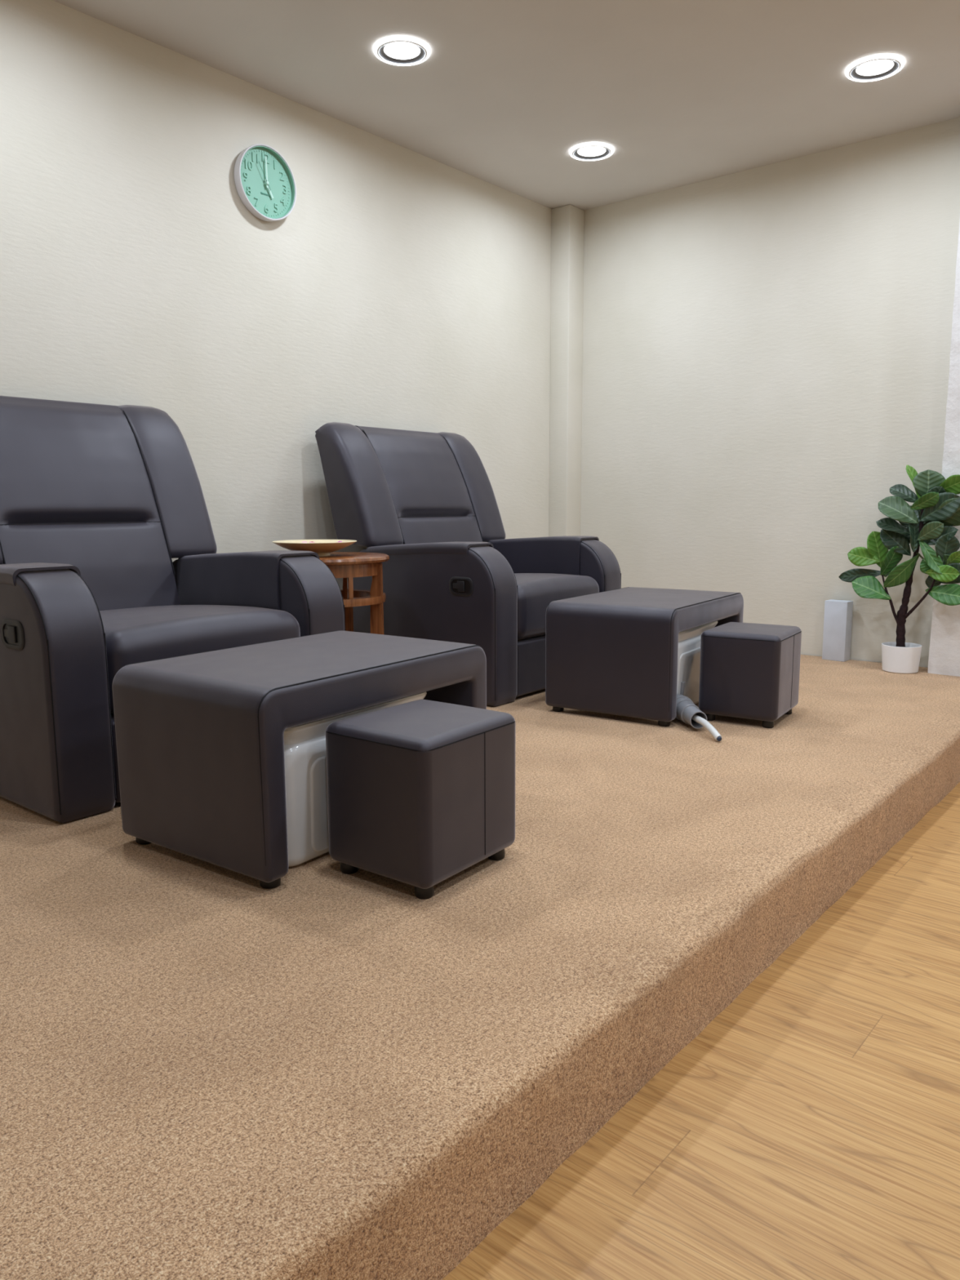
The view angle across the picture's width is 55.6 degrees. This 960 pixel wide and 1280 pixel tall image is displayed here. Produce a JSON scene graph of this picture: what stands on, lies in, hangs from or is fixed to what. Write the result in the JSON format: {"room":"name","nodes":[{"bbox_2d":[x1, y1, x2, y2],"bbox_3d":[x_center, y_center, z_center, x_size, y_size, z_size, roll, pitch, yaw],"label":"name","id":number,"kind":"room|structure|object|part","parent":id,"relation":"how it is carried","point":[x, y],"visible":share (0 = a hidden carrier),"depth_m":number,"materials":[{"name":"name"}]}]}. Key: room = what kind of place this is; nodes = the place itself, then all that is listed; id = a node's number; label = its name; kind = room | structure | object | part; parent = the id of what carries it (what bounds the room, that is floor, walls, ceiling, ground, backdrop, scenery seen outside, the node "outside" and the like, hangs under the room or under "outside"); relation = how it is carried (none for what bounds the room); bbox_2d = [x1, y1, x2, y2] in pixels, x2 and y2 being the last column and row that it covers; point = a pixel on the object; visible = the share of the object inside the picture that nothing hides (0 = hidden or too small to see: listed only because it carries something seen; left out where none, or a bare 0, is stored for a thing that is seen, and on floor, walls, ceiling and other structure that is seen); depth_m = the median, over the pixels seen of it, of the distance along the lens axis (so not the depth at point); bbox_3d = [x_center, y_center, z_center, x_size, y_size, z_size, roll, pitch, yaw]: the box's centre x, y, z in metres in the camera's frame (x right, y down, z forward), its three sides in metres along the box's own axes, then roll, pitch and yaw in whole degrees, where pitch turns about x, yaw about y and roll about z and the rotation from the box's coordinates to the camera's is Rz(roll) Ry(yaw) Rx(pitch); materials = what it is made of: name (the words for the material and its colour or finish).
{"room":"salon","nodes":[
{"label":"salon","id":0,"kind":"room"},
{"bbox_2d":[0,0,551,589],"bbox_3d":[-1.857,-0.810,2.976,0.120,2.713,7.511,7,11,39],"label":"wall","id":1,"kind":"structure","parent":0,"point":[401,287],"depth_m":3.85,"materials":[{"name":"beige paint"}]},
{"bbox_2d":[234,143,296,222],"bbox_3d":[-0.903,-1.923,3.836,0.044,0.294,0.294,7,11,39],"label":"wall clock","id":2,"kind":"object","parent":1,"relation":"attached to","point":[265,183],"visible":1,"depth_m":3.83,"materials":[{"name":"green plastic"}]},
{"bbox_2d":[53,0,959,210],"bbox_3d":[0.532,-1.903,0.705,6.470,0.100,7.631,7,11,39],"label":"ceiling","id":3,"kind":"structure","parent":0,"point":[682,92],"depth_m":3.69,"materials":[{"name":"white paint"}]},
{"bbox_2d":[373,35,430,66],"bbox_3d":[-0.299,-2.258,3.494,0.217,0.012,0.217,7,11,39],"label":"recessed light","id":4,"kind":"object","parent":3,"relation":"in","point":[388,50],"visible":1,"depth_m":3.49,"materials":[{"name":"white metal"}]},
{"bbox_2d":[383,41,420,59],"bbox_3d":[-0.299,-2.261,3.494,0.141,0.004,0.141,4,9,26],"label":"diffuser","id":5,"kind":"object","parent":4,"relation":"attached to","point":[392,50],"depth_m":3.49,"materials":[{"name":"white plastic"}]},
{"bbox_2d":[569,142,613,160],"bbox_3d":[0.551,-2.411,4.498,0.217,0.012,0.217,7,11,39],"label":"recessed light","id":6,"kind":"object","parent":3,"relation":"in","point":[590,151],"visible":1,"depth_m":4.49,"materials":[{"name":"white metal"}]},
{"bbox_2d":[577,146,605,156],"bbox_3d":[0.551,-2.414,4.497,0.141,0.004,0.141,-6,10,-35],"label":"diffuser","id":7,"kind":"object","parent":6,"relation":"attached to","point":[586,151],"depth_m":4.49,"materials":[{"name":"white plastic"}]},
{"bbox_2d":[845,53,904,81],"bbox_3d":[1.580,-2.287,3.645,0.217,0.012,0.217,7,11,39],"label":"recessed light","id":8,"kind":"object","parent":3,"relation":"in","point":[876,67],"visible":1,"depth_m":3.64,"materials":[{"name":"white metal"}]},
{"bbox_2d":[855,59,893,75],"bbox_3d":[1.580,-2.291,3.644,0.141,0.004,0.141,-6,10,-35],"label":"diffuser","id":9,"kind":"object","parent":8,"relation":"attached to","point":[876,67],"depth_m":3.65,"materials":[{"name":"white plastic"}]},
{"bbox_2d":[548,204,584,536],"bbox_3d":[0.525,-1.300,5.580,0.136,2.528,0.155,7,11,39],"label":"column corner","id":10,"kind":"structure","parent":0,"point":[567,221],"depth_m":5.48,"materials":[{"name":"beige paint"}]},
{"bbox_2d":[442,782,959,1279],"bbox_3d":[0.543,0.880,1.120,6.470,0.100,7.631,7,11,39],"label":"floor","id":11,"kind":"structure","parent":0,"point":[810,1130],"depth_m":1.43,"materials":[{"name":"brown wood"}]},
{"bbox_2d":[0,654,959,1279],"bbox_3d":[-0.841,0.571,2.242,2.630,0.190,7.391,7,11,39],"label":"platform","id":12,"kind":"object","parent":11,"relation":"on","point":[208,1072],"visible":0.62,"depth_m":1.56,"materials":[{"name":"brown carpet"}]},
{"bbox_2d":[0,395,345,822],"bbox_3d":[-1.140,-0.211,2.898,1.014,1.164,1.004,7,11,38],"label":"recliner","id":13,"kind":"object","parent":12,"relation":"on","point":[98,501],"visible":0.8,"depth_m":2.89,"materials":[{"name":"black leather"}]},
{"bbox_3d":[-1.202,-0.015,2.328,0.058,0.044,0.005,7,11,38],"label":"lever","id":14,"kind":"part","parent":13,"relation":"part of","materials":[{"name":"grey plastic"}]},
{"bbox_3d":[-1.332,-0.100,2.537,0.565,0.236,0.181,7,11,38],"label":"armrest","id":15,"kind":"part","parent":13,"relation":"part of","materials":[{"name":"black leather"}]},
{"bbox_3d":[-1.325,0.108,2.559,0.815,0.634,0.165,7,11,38],"label":"armrest","id":16,"kind":"part","parent":13,"relation":"part of","materials":[{"name":"black leather"}]},
{"bbox_3d":[-1.377,-0.441,3.057,0.390,0.742,0.564,7,11,38],"label":"backrest","id":17,"kind":"part","parent":13,"relation":"part of","materials":[{"name":"black leather"}]},
{"bbox_2d":[99,604,300,713],"bbox_3d":[-1.042,0.017,2.852,0.764,0.248,0.660,7,11,38],"label":"seat cushion","id":18,"kind":"object","parent":13,"relation":"on","point":[131,633],"depth_m":2.59,"materials":[{"name":"black leather"}]},
{"bbox_3d":[-0.814,-0.196,3.169,0.565,0.236,0.181,7,11,38],"label":"armrest","id":19,"kind":"part","parent":13,"relation":"part of","materials":[{"name":"black leather"}]},
{"bbox_3d":[-0.804,0.011,3.196,0.815,0.634,0.165,7,11,38],"label":"armrest","id":20,"kind":"part","parent":13,"relation":"part of","materials":[{"name":"black leather"}]},
{"bbox_2d":[111,630,486,888],"bbox_3d":[-0.420,0.245,2.318,0.520,0.436,0.799,6,10,35],"label":"ottoman","id":21,"kind":"object","parent":12,"relation":"on","point":[199,736],"visible":0.82,"depth_m":2.02,"materials":[{"name":"black leather"}]},
{"bbox_2d":[319,551,389,634],"bbox_3d":[-0.595,-0.035,3.627,0.480,0.605,0.480,7,11,39],"label":"side table","id":22,"kind":"object","parent":12,"relation":"on","point":[346,566],"visible":0.39,"depth_m":3.52,"materials":[{"name":"red wood"}]},
{"bbox_2d":[272,539,356,556],"bbox_3d":[-0.637,-0.353,3.515,0.322,0.058,0.322,7,11,39],"label":"plate","id":23,"kind":"object","parent":22,"relation":"on","point":[322,548],"visible":0.82,"depth_m":3.43,"materials":[{"name":"beige ceramic"}]},
{"bbox_3d":[-0.552,-0.048,3.815,0.026,0.575,0.055,2,9,13],"label":"leg","id":24,"kind":"part","parent":22,"relation":"part of","materials":[{"name":"red wood"}]},
{"bbox_3d":[-0.408,-0.015,3.586,0.055,0.575,0.026,2,9,13],"label":"leg","id":25,"kind":"part","parent":22,"relation":"part of","materials":[{"name":"red wood"}]},
{"bbox_2d":[283,691,426,866],"bbox_3d":[-0.417,0.304,2.252,0.370,0.330,0.520,6,10,35],"label":"foot bath","id":26,"kind":"object","parent":12,"relation":"on","point":[304,744],"visible":0.29,"depth_m":2.01,"materials":[{"name":"white plastic"}]},
{"bbox_3d":[-0.283,0.354,2.164,0.038,0.225,0.347,6,10,35],"label":"panel","id":27,"kind":"part","parent":26,"relation":"part of","materials":[{"name":"white plastic"}]},
{"bbox_2d":[325,699,515,899],"bbox_3d":[-0.126,0.335,2.022,0.294,0.343,0.330,6,11,36],"label":"stool","id":28,"kind":"object","parent":12,"relation":"on","point":[420,793],"visible":1,"depth_m":1.90,"materials":[{"name":"black leather"}]},
{"bbox_2d":[315,422,621,706],"bbox_3d":[-0.028,-0.411,4.213,1.014,1.164,1.004,6,11,38],"label":"recliner","id":29,"kind":"object","parent":12,"relation":"on","point":[426,501],"visible":0.88,"depth_m":3.99,"materials":[{"name":"black leather"}]},
{"bbox_3d":[-0.267,-0.641,4.370,0.390,0.742,0.564,6,11,38],"label":"backrest","id":30,"kind":"part","parent":29,"relation":"part of","materials":[{"name":"black leather"}]},
{"bbox_3d":[-0.217,-0.300,3.850,0.565,0.236,0.181,6,11,38],"label":"armrest","id":31,"kind":"part","parent":29,"relation":"part of","materials":[{"name":"black leather"}]},
{"bbox_3d":[-0.210,-0.092,3.873,0.815,0.634,0.165,6,11,38],"label":"armrest","id":32,"kind":"part","parent":29,"relation":"part of","materials":[{"name":"black leather"}]},
{"bbox_3d":[-0.085,-0.215,3.643,0.058,0.044,0.005,6,11,38],"label":"lever","id":33,"kind":"part","parent":29,"relation":"part of","materials":[{"name":"black plastic"}]},
{"bbox_3d":[0.295,-0.397,4.487,0.565,0.236,0.181,6,11,38],"label":"armrest","id":34,"kind":"part","parent":29,"relation":"part of","materials":[{"name":"black leather"}]},
{"bbox_2d":[514,573,599,639],"bbox_3d":[0.070,-0.183,4.169,0.764,0.248,0.660,6,11,38],"label":"seat cushion","id":35,"kind":"object","parent":29,"relation":"on","point":[535,591],"depth_m":3.83,"materials":[{"name":"black leather"}]},
{"bbox_3d":[0.305,-0.189,4.514,0.815,0.634,0.165,6,11,38],"label":"armrest","id":36,"kind":"part","parent":29,"relation":"part of","materials":[{"name":"black leather"}]},
{"bbox_2d":[545,586,743,726],"bbox_3d":[0.686,0.035,3.702,0.520,0.436,0.799,5,10,33],"label":"ottoman","id":37,"kind":"object","parent":12,"relation":"on","point":[615,651],"visible":0.91,"depth_m":3.38,"materials":[{"name":"black leather"}]},
{"bbox_2d":[675,620,722,741],"bbox_3d":[0.747,0.115,3.500,0.616,0.332,0.688,5,10,33],"label":"foot bath","id":38,"kind":"object","parent":12,"relation":"on","point":[689,641],"visible":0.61,"depth_m":3.43,"materials":[{"name":"white plastic"}]},
{"bbox_3d":[0.762,0.195,3.439,0.019,0.077,0.024,-8,11,-41],"label":"valve stem","id":39,"kind":"part","parent":38,"relation":"part of","materials":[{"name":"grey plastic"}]},
{"bbox_3d":[0.827,0.143,3.552,0.038,0.225,0.347,5,10,33],"label":"panel","id":40,"kind":"part","parent":38,"relation":"part of","materials":[{"name":"white plastic"}]},
{"bbox_2d":[676,620,717,704],"bbox_3d":[0.691,0.094,3.637,0.370,0.330,0.520,5,10,33],"label":"basin","id":41,"kind":"object","parent":38,"relation":"in","point":[689,641],"depth_m":3.49,"materials":[{"name":"white plastic"}]},
{"bbox_2d":[698,622,801,728],"bbox_3d":[1.018,0.121,3.428,0.294,0.343,0.330,5,10,32],"label":"stool","id":42,"kind":"object","parent":12,"relation":"on","point":[748,670],"visible":0.98,"depth_m":3.30,"materials":[{"name":"black leather"}]},
{"bbox_2d":[822,599,853,662],"bbox_3d":[1.839,-0.050,4.683,0.116,0.306,0.078,8,12,42],"label":"block","id":43,"kind":"object","parent":12,"relation":"on","point":[837,619],"visible":1,"depth_m":4.65,"materials":[{"name":"white plastic"}]},
{"bbox_2d":[838,465,959,673],"bbox_3d":[2.000,-0.330,4.291,0.618,0.973,0.241,7,11,39],"label":"potted plant","id":44,"kind":"object","parent":12,"relation":"on","point":[932,517],"visible":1,"depth_m":4.24,"materials":[{"name":"green plant"}]},
{"bbox_3d":[2.021,0.085,4.371,0.176,0.129,0.176,7,11,39],"label":"pot","id":45,"kind":"part","parent":44,"relation":"part of","materials":[{"name":"white ceramic"}]},
{"bbox_2d":[580,117,959,667],"bbox_3d":[2.950,-0.944,3.758,6.230,2.713,0.120,7,11,39],"label":"wall","id":46,"kind":"structure","parent":0,"point":[766,348],"depth_m":4.80,"materials":[{"name":"beige paint"}]},
{"bbox_2d":[927,219,959,676],"bbox_3d":[2.360,-1.079,4.047,0.487,2.528,0.173,7,11,39],"label":"pillar","id":47,"kind":"structure","parent":0,"point":[944,640],"depth_m":4.17,"materials":[{"name":"white paint"}]}
]}

